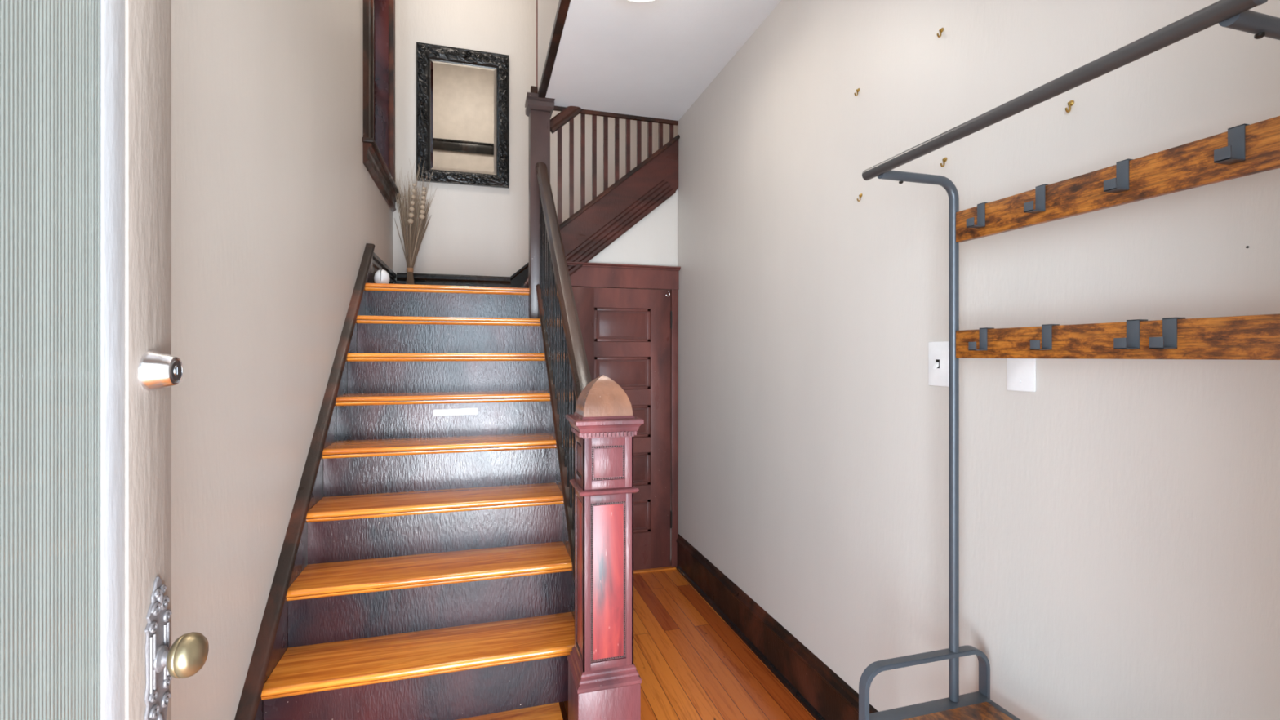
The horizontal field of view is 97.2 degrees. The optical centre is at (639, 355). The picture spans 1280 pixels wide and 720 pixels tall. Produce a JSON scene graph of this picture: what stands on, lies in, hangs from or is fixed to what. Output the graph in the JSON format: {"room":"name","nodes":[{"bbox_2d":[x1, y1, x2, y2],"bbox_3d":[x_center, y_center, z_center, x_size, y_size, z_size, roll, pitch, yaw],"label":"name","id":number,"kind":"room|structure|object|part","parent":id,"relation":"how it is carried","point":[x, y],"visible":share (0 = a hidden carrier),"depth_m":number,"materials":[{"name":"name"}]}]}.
{"room":"entrance hall","nodes":[
{"label":"entrance hall","id":0,"kind":"room"},
{"bbox_2d":[171,0,392,719],"bbox_3d":[-1.390,-1.411,2.181,0.160,5.600,4.800,0,0,-16],"label":"wall","id":1,"kind":"structure","parent":0,"point":[276,205],"depth_m":1.66,"materials":[{"name":"paint"}]},
{"bbox_2d":[362,0,400,212],"bbox_3d":[-1.849,-2.070,3.893,0.222,1.863,1.233,0,0,-16],"label":"window","id":2,"kind":"structure","parent":1,"relation":"in","point":[379,15],"depth_m":4.26,"materials":[{"name":"red wood"}]},
{"bbox_3d":[-1.641,-2.134,3.410,0.036,1.735,0.140,0,0,-16],"label":"casing","id":3,"kind":"part","parent":2,"relation":"part of","materials":[{"name":"brown wood"}]},
{"bbox_3d":[-1.782,-1.271,3.912,0.082,0.026,1.233,0,0,-16],"label":"sill","id":4,"kind":"part","parent":2,"relation":"part of","materials":[{"name":"brown wood"}]},
{"bbox_3d":[-1.915,-2.134,4.366,0.036,1.735,0.140,0,0,-16],"label":"casing","id":5,"kind":"part","parent":2,"relation":"part of","materials":[{"name":"brown wood"}]},
{"bbox_2d":[373,252,396,284],"bbox_3d":[-1.809,-0.536,3.985,0.030,0.250,1.099,0,0,-16],"label":"baseboard","id":6,"kind":"structure","parent":1,"relation":"attached to","point":[378,264],"depth_m":3.86,"materials":[{"name":"brown wood"}]},
{"bbox_2d":[392,0,678,289],"bbox_3d":[-0.432,-1.411,5.015,3.565,5.600,0.120,0,0,-16],"label":"wall","id":7,"kind":"structure","parent":0,"point":[471,229],"depth_m":4.71,"materials":[{"name":"paint"}]},
{"bbox_2d":[396,272,510,287],"bbox_3d":[-1.516,-0.536,4.626,0.887,0.250,0.030,0,0,-16],"label":"baseboard","id":8,"kind":"structure","parent":7,"relation":"attached to","point":[419,278],"depth_m":4.62,"materials":[{"name":"black wood"}]},
{"bbox_2d":[416,41,509,188],"bbox_3d":[-1.448,-1.962,4.635,0.728,1.109,0.050,0,0,-16],"label":"wall mirror","id":9,"kind":"object","parent":7,"relation":"attached to","point":[463,95],"visible":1,"depth_m":4.64,"materials":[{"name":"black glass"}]},
{"bbox_2d":[430,59,496,174],"bbox_3d":[-1.452,-1.954,4.655,0.523,0.893,0.006,0,0,-16],"label":"mirror glass","id":10,"kind":"object","parent":9,"relation":"attached to","point":[463,92],"depth_m":4.65,"materials":[{"name":"beige mirror"}]},
{"bbox_2d":[510,188,678,288],"bbox_3d":[0.106,-1.593,5.091,2.488,2.365,0.032,0,0,-16],"label":"trim","id":11,"kind":"structure","parent":7,"relation":"attached to","point":[517,280],"depth_m":4.76,"materials":[{"name":"brown wood"}]},
{"bbox_2d":[537,0,559,93],"bbox_3d":[-0.316,-2.894,2.521,0.088,2.634,1.920,0,0,-16],"label":"wall","id":12,"kind":"structure","parent":0,"point":[547,9],"depth_m":3.09,"materials":[{"name":"paint"}]},
{"bbox_2d":[536,0,537,91],"bbox_3d":[-0.623,-2.906,3.431,0.012,2.610,0.012,0,0,-16],"label":"trim","id":13,"kind":"structure","parent":12,"relation":"attached to","point":[536,0],"depth_m":3.42,"materials":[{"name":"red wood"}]},
{"bbox_2d":[537,0,570,97],"bbox_3d":[-0.341,-1.556,2.513,0.040,0.038,1.920,0,0,-16],"label":"trim","id":14,"kind":"structure","parent":12,"relation":"attached to","point":[563,5],"depth_m":2.80,"materials":[{"name":"brown wood"}]},
{"bbox_2d":[586,189,677,266],"bbox_3d":[-0.183,0.083,3.628,0.880,2.613,0.065,0,0,-16],"label":"wall","id":15,"kind":"structure","parent":0,"point":[653,240],"depth_m":3.67,"materials":[{"name":"paint"}]},
{"bbox_2d":[566,261,680,573],"bbox_3d":[-0.141,0.406,3.582,0.824,1.967,0.069,0,0,-16],"label":"door","id":16,"kind":"structure","parent":15,"relation":"in","point":[630,336],"depth_m":3.64,"materials":[{"name":"red wood"}]},
{"bbox_3d":[-0.113,-0.193,3.605,0.372,0.216,0.020,0,0,-16],"label":"panel","id":17,"kind":"part","parent":16,"relation":"part of","materials":[{"name":"red wood"}]},
{"bbox_3d":[-0.113,0.114,3.605,0.372,0.210,0.020,0,0,-16],"label":"panel","id":18,"kind":"part","parent":16,"relation":"part of","materials":[{"name":"red wood"}]},
{"bbox_3d":[-0.140,-0.503,3.577,0.824,0.149,0.057,0,0,-16],"label":"head casing","id":19,"kind":"part","parent":16,"relation":"part of","materials":[{"name":"red wood"}]},
{"bbox_3d":[-0.113,0.424,3.605,0.372,0.210,0.020,0,0,-16],"label":"panel","id":20,"kind":"part","parent":16,"relation":"part of","materials":[{"name":"red wood"}]},
{"bbox_3d":[-0.113,0.731,3.605,0.372,0.212,0.020,0,0,-16],"label":"panel","id":21,"kind":"part","parent":16,"relation":"part of","materials":[{"name":"red wood"}]},
{"bbox_3d":[-0.113,1.036,3.605,0.372,0.211,0.020,0,0,-16],"label":"panel","id":22,"kind":"part","parent":16,"relation":"part of","materials":[{"name":"red wood"}]},
{"bbox_3d":[0.224,0.480,3.695,0.045,1.818,0.031,0,0,-16],"label":"casing","id":23,"kind":"part","parent":16,"relation":"part of","materials":[{"name":"red wood"}]},
{"bbox_2d":[545,0,781,120],"bbox_3d":[-0.131,-1.601,1.744,2.020,0.120,3.565,0,0,-16],"label":"ceiling","id":24,"kind":"structure","parent":0,"point":[655,59],"depth_m":2.84,"materials":[{"name":"paint"}]},
{"bbox_2d":[629,0,653,1],"bbox_3d":[0.005,-1.466,2.162,0.304,0.150,0.304,0,0,-16],"label":"ceiling lamp","id":25,"kind":"object","parent":24,"relation":"attached to","point":[629,0],"visible":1,"depth_m":2.27,"materials":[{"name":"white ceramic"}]},
{"bbox_2d":[559,568,815,719],"bbox_3d":[-0.169,1.429,1.694,2.120,0.080,3.850,0,0,-16],"label":"floor","id":26,"kind":"structure","parent":0,"point":[691,664],"depth_m":2.54,"materials":[{"name":"brown wood"}]},
{"bbox_2d":[234,243,574,719],"bbox_3d":[-0.995,0.353,3.006,1.055,2.071,3.431,0,0,-16],"label":"staircase","id":27,"kind":"structure","parent":26,"relation":"on","point":[425,568],"depth_m":2.21,"materials":[{"name":"orange wood"}]},
{"bbox_2d":[373,269,390,284],"bbox_3d":[-1.556,-0.465,3.401,0.088,0.108,0.091,0,0,-16],"label":"ornament","id":28,"kind":"object","parent":27,"relation":"on","point":[381,276],"visible":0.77,"depth_m":3.37,"materials":[{"name":"white ceramic"}]},
{"bbox_2d":[394,159,436,284],"bbox_3d":[-1.757,-0.974,4.419,0.313,1.123,0.186,0,0,-16],"label":"bundle","id":29,"kind":"object","parent":27,"relation":"on","point":[412,248],"visible":0.93,"depth_m":4.39,"materials":[{"name":"plant"}]},
{"bbox_3d":[-0.663,1.023,1.815,0.963,0.016,0.019,0,0,-16],"label":"cove moulding","id":30,"kind":"part","parent":27,"relation":"part of","materials":[{"name":"orange wood"}]},
{"bbox_3d":[-0.726,0.823,2.034,0.963,0.016,0.019,0,0,-16],"label":"cove moulding","id":31,"kind":"part","parent":27,"relation":"part of","materials":[{"name":"orange wood"}]},
{"bbox_3d":[-0.788,0.623,2.252,0.963,0.016,0.019,0,0,-16],"label":"cove moulding","id":32,"kind":"part","parent":27,"relation":"part of","materials":[{"name":"orange wood"}]},
{"bbox_3d":[-0.851,0.423,2.471,0.963,0.016,0.019,0,0,-16],"label":"cove moulding","id":33,"kind":"part","parent":27,"relation":"part of","materials":[{"name":"orange wood"}]},
{"bbox_3d":[-0.914,0.223,2.690,0.963,0.016,0.019,0,0,-16],"label":"cove moulding","id":34,"kind":"part","parent":27,"relation":"part of","materials":[{"name":"orange wood"}]},
{"bbox_3d":[-0.977,0.023,2.909,0.963,0.016,0.019,0,0,-16],"label":"cove moulding","id":35,"kind":"part","parent":27,"relation":"part of","materials":[{"name":"orange wood"}]},
{"bbox_3d":[-1.124,-0.377,3.340,0.918,0.016,0.019,0,0,-16],"label":"cove moulding","id":36,"kind":"part","parent":27,"relation":"part of","materials":[{"name":"orange wood"}]},
{"bbox_3d":[-1.039,-0.177,3.128,0.963,0.016,0.019,0,0,-16],"label":"cove moulding","id":37,"kind":"part","parent":27,"relation":"part of","materials":[{"name":"orange wood"}]},
{"bbox_2d":[433,408,477,416],"bbox_3d":[-0.883,0.272,2.706,0.201,0.034,0.002,0,0,-16],"label":"sticker","id":38,"kind":"object","parent":27,"relation":"attached to","point":[464,411],"visible":1,"depth_m":2.70,"materials":[{"name":"white paper"}]},
{"bbox_2d":[524,85,555,318],"bbox_3d":[-0.613,-0.917,3.445,0.164,1.408,0.164,0,0,-16],"label":"newel post","id":39,"kind":"object","parent":27,"relation":"on","point":[539,110],"visible":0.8,"depth_m":3.40,"materials":[{"name":"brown wood"}]},
{"bbox_3d":[-0.642,-1.591,3.415,0.039,0.060,0.040,0,0,-16],"label":"post","id":40,"kind":"part","parent":39,"relation":"part of","materials":[{"name":"brown wood"}]},
{"bbox_2d":[535,162,591,529],"bbox_3d":[-0.365,-0.070,2.597,0.068,2.181,1.734,0,0,-16],"label":"stair railing","id":41,"kind":"object","parent":27,"relation":"on","point":[566,350],"visible":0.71,"depth_m":2.55,"materials":[{"name":"brown wood"}]},
{"bbox_3d":[-0.365,-0.392,2.597,0.068,1.535,1.734,0,0,-16],"label":"handrail","id":42,"kind":"part","parent":41,"relation":"part of","materials":[{"name":"brown wood"}]},
{"bbox_2d":[524,134,679,288],"bbox_3d":[0.240,-1.299,4.389,2.186,1.824,1.394,0,0,-16],"label":"staircase","id":43,"kind":"structure","parent":27,"relation":"on","point":[599,223],"depth_m":3.58,"materials":[{"name":"brown wood"}]},
{"bbox_2d":[550,106,673,224],"bbox_3d":[-0.163,-1.468,3.623,0.886,1.357,0.115,0,0,-23],"label":"stair railing","id":44,"kind":"object","parent":43,"relation":"on","point":[566,115],"visible":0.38,"depth_m":3.57,"materials":[{"name":"brown wood"}]},
{"bbox_3d":[-0.168,-1.761,3.635,0.886,0.770,0.089,0,0,-23],"label":"handrail","id":45,"kind":"part","parent":44,"relation":"part of","materials":[{"name":"brown wood"}]},
{"bbox_3d":[-0.197,-0.767,3.556,0.887,0.760,0.032,0,0,-16],"label":"string moulding","id":46,"kind":"part","parent":43,"relation":"part of","materials":[{"name":"brown wood"}]},
{"bbox_2d":[565,374,644,719],"bbox_3d":[-0.112,0.724,1.710,0.199,1.330,0.199,0,0,-16],"label":"newel post","id":47,"kind":"object","parent":26,"relation":"on","point":[604,680],"visible":1,"depth_m":1.64,"materials":[{"name":"brown wood"}]},
{"bbox_3d":[-0.108,0.312,1.695,0.145,0.084,0.114,0,0,-16],"label":"panel","id":48,"kind":"part","parent":47,"relation":"part of","materials":[{"name":"brown wood"}]},
{"bbox_3d":[-0.108,0.657,1.696,0.145,0.444,0.117,0,0,-16],"label":"panel","id":49,"kind":"part","parent":47,"relation":"part of","materials":[{"name":"brown wood"}]},
{"bbox_3d":[-0.112,0.933,1.710,0.189,0.049,0.189,0,0,-16],"label":"moulding","id":50,"kind":"part","parent":47,"relation":"part of","materials":[{"name":"brown wood"}]},
{"bbox_3d":[-0.112,0.208,1.710,0.199,0.062,0.199,0,0,-16],"label":"cornice","id":51,"kind":"part","parent":47,"relation":"part of","materials":[{"name":"brown wood"}]},
{"bbox_2d":[858,0,1279,719],"bbox_3d":[0.780,0.470,1.059,0.366,1.839,0.721,0,0,-16],"label":"coat rack","id":52,"kind":"object","parent":26,"relation":"on","point":[1244,149],"visible":1,"depth_m":1.06,"materials":[{"name":"metal"}]},
{"bbox_3d":[0.781,0.858,1.055,0.342,0.022,0.667,0,0,-16],"label":"seat frame","id":53,"kind":"part","parent":52,"relation":"part of","materials":[{"name":"wood"}]},
{"bbox_3d":[0.648,-0.436,1.023,0.026,0.026,0.716,0,0,-16],"label":"hanging rod","id":54,"kind":"part","parent":52,"relation":"part of","materials":[{"name":"grey metal"}]},
{"bbox_3d":[0.858,-0.026,1.077,0.016,0.067,0.614,0,0,-16],"label":"hook rail","id":55,"kind":"part","parent":52,"relation":"part of","materials":[{"name":"brown wood"}]},
{"bbox_3d":[0.858,-0.310,1.077,0.016,0.073,0.614,0,0,-16],"label":"hook rail","id":56,"kind":"part","parent":52,"relation":"part of","materials":[{"name":"brown wood"}]},
{"bbox_2d":[678,0,1279,719],"bbox_3d":[0.780,-0.076,2.086,0.120,2.930,3.420,0,0,-16],"label":"wall","id":57,"kind":"structure","parent":0,"point":[1119,519],"depth_m":1.47,"materials":[{"name":"paint"}]},
{"bbox_2d":[553,106,678,125],"bbox_3d":[-0.174,-1.580,3.598,0.880,0.122,0.018,0,0,-16],"label":"trim","id":58,"kind":"structure","parent":57,"relation":"attached to","point":[556,108],"depth_m":3.61,"materials":[{"name":"brown wood"}]},
{"bbox_2d":[675,533,878,719],"bbox_3d":[0.710,1.280,2.061,0.028,0.218,3.410,0,0,-16],"label":"baseboard","id":59,"kind":"structure","parent":57,"relation":"attached to","point":[822,692],"depth_m":2.48,"materials":[{"name":"brown wood"}]},
{"bbox_3d":[0.708,1.376,2.042,0.012,0.026,3.365,0,0,-16],"label":"shoe moulding","id":60,"kind":"part","parent":59,"relation":"part of","materials":[{"name":"brown wood"}]},
{"bbox_2d":[857,193,862,201],"bbox_3d":[0.752,-0.541,1.935,0.018,0.029,0.013,0,0,-16],"label":"hook","id":61,"kind":"object","parent":57,"relation":"attached to","point":[860,195],"visible":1,"depth_m":1.93,"materials":[{"name":"gold metal"}]},
{"bbox_2d":[928,341,948,386],"bbox_3d":[0.845,0.025,1.605,0.020,0.127,0.075,0,0,-16],"label":"light switch","id":62,"kind":"object","parent":57,"relation":"attached to","point":[938,352],"visible":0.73,"depth_m":1.60,"materials":[{"name":"white plastic"}]},
{"bbox_2d":[937,27,943,37],"bbox_3d":[0.848,-0.914,1.598,0.018,0.029,0.013,0,0,-16],"label":"hook","id":63,"kind":"object","parent":57,"relation":"attached to","point":[941,29],"visible":1,"depth_m":1.60,"materials":[{"name":"gold metal"}]},
{"bbox_3d":[0.847,-0.911,1.598,0.015,0.023,0.004,0,0,-16],"label":"hook arm","id":64,"kind":"part","parent":63,"relation":"part of","materials":[{"name":"gold metal"}]},
{"bbox_2d":[940,157,946,167],"bbox_3d":[0.852,-0.543,1.586,0.018,0.029,0.013,0,0,-16],"label":"hook","id":65,"kind":"object","parent":57,"relation":"attached to","point":[944,159],"visible":1,"depth_m":1.58,"materials":[{"name":"gold metal"}]},
{"bbox_3d":[0.851,-0.540,1.586,0.015,0.023,0.004,0,0,-16],"label":"hook arm","id":66,"kind":"part","parent":65,"relation":"part of","materials":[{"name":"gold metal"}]},
{"bbox_2d":[1007,358,1035,391],"bbox_3d":[0.921,0.024,1.363,0.008,0.127,0.073,0,0,-16],"label":"wall plate","id":67,"kind":"object","parent":57,"relation":"attached to","point":[1021,372],"visible":0.72,"depth_m":1.36,"materials":[{"name":"white plastic"}]},
{"bbox_2d":[1065,100,1074,112],"bbox_3d":[0.949,-0.551,1.249,0.018,0.029,0.013,0,0,-16],"label":"hook","id":68,"kind":"object","parent":57,"relation":"attached to","point":[1070,103],"visible":1,"depth_m":1.25,"materials":[{"name":"gold metal"}]},
{"bbox_3d":[0.947,-0.548,1.249,0.015,0.023,0.004,0,0,-16],"label":"hook arm","id":69,"kind":"part","parent":68,"relation":"part of","materials":[{"name":"gold metal"}]},
{"bbox_3d":[0.292,-0.076,0.089,1.920,2.930,0.150,0,0,-16],"label":"wall","id":70,"kind":"structure","parent":0,"visible":0},
{"bbox_2d":[0,0,208,719],"bbox_3d":[-0.567,0.328,0.412,0.102,2.098,0.904,0,0,-16],"label":"door","id":71,"kind":"structure","parent":70,"relation":"in","point":[89,370],"depth_m":0.67,"materials":[{"name":"beige paint"}]},
{"bbox_3d":[-0.584,0.044,0.408,0.007,1.206,0.594,0,0,-16],"label":"pane","id":72,"kind":"part","parent":71,"relation":"part of","materials":[{"name":"grey glass"}]},
{"bbox_3d":[-0.648,0.429,0.808,0.040,0.059,0.059,0,0,-16],"label":"knob","id":73,"kind":"part","parent":71,"relation":"part of","materials":[{"name":"gold metal"}]}
]}

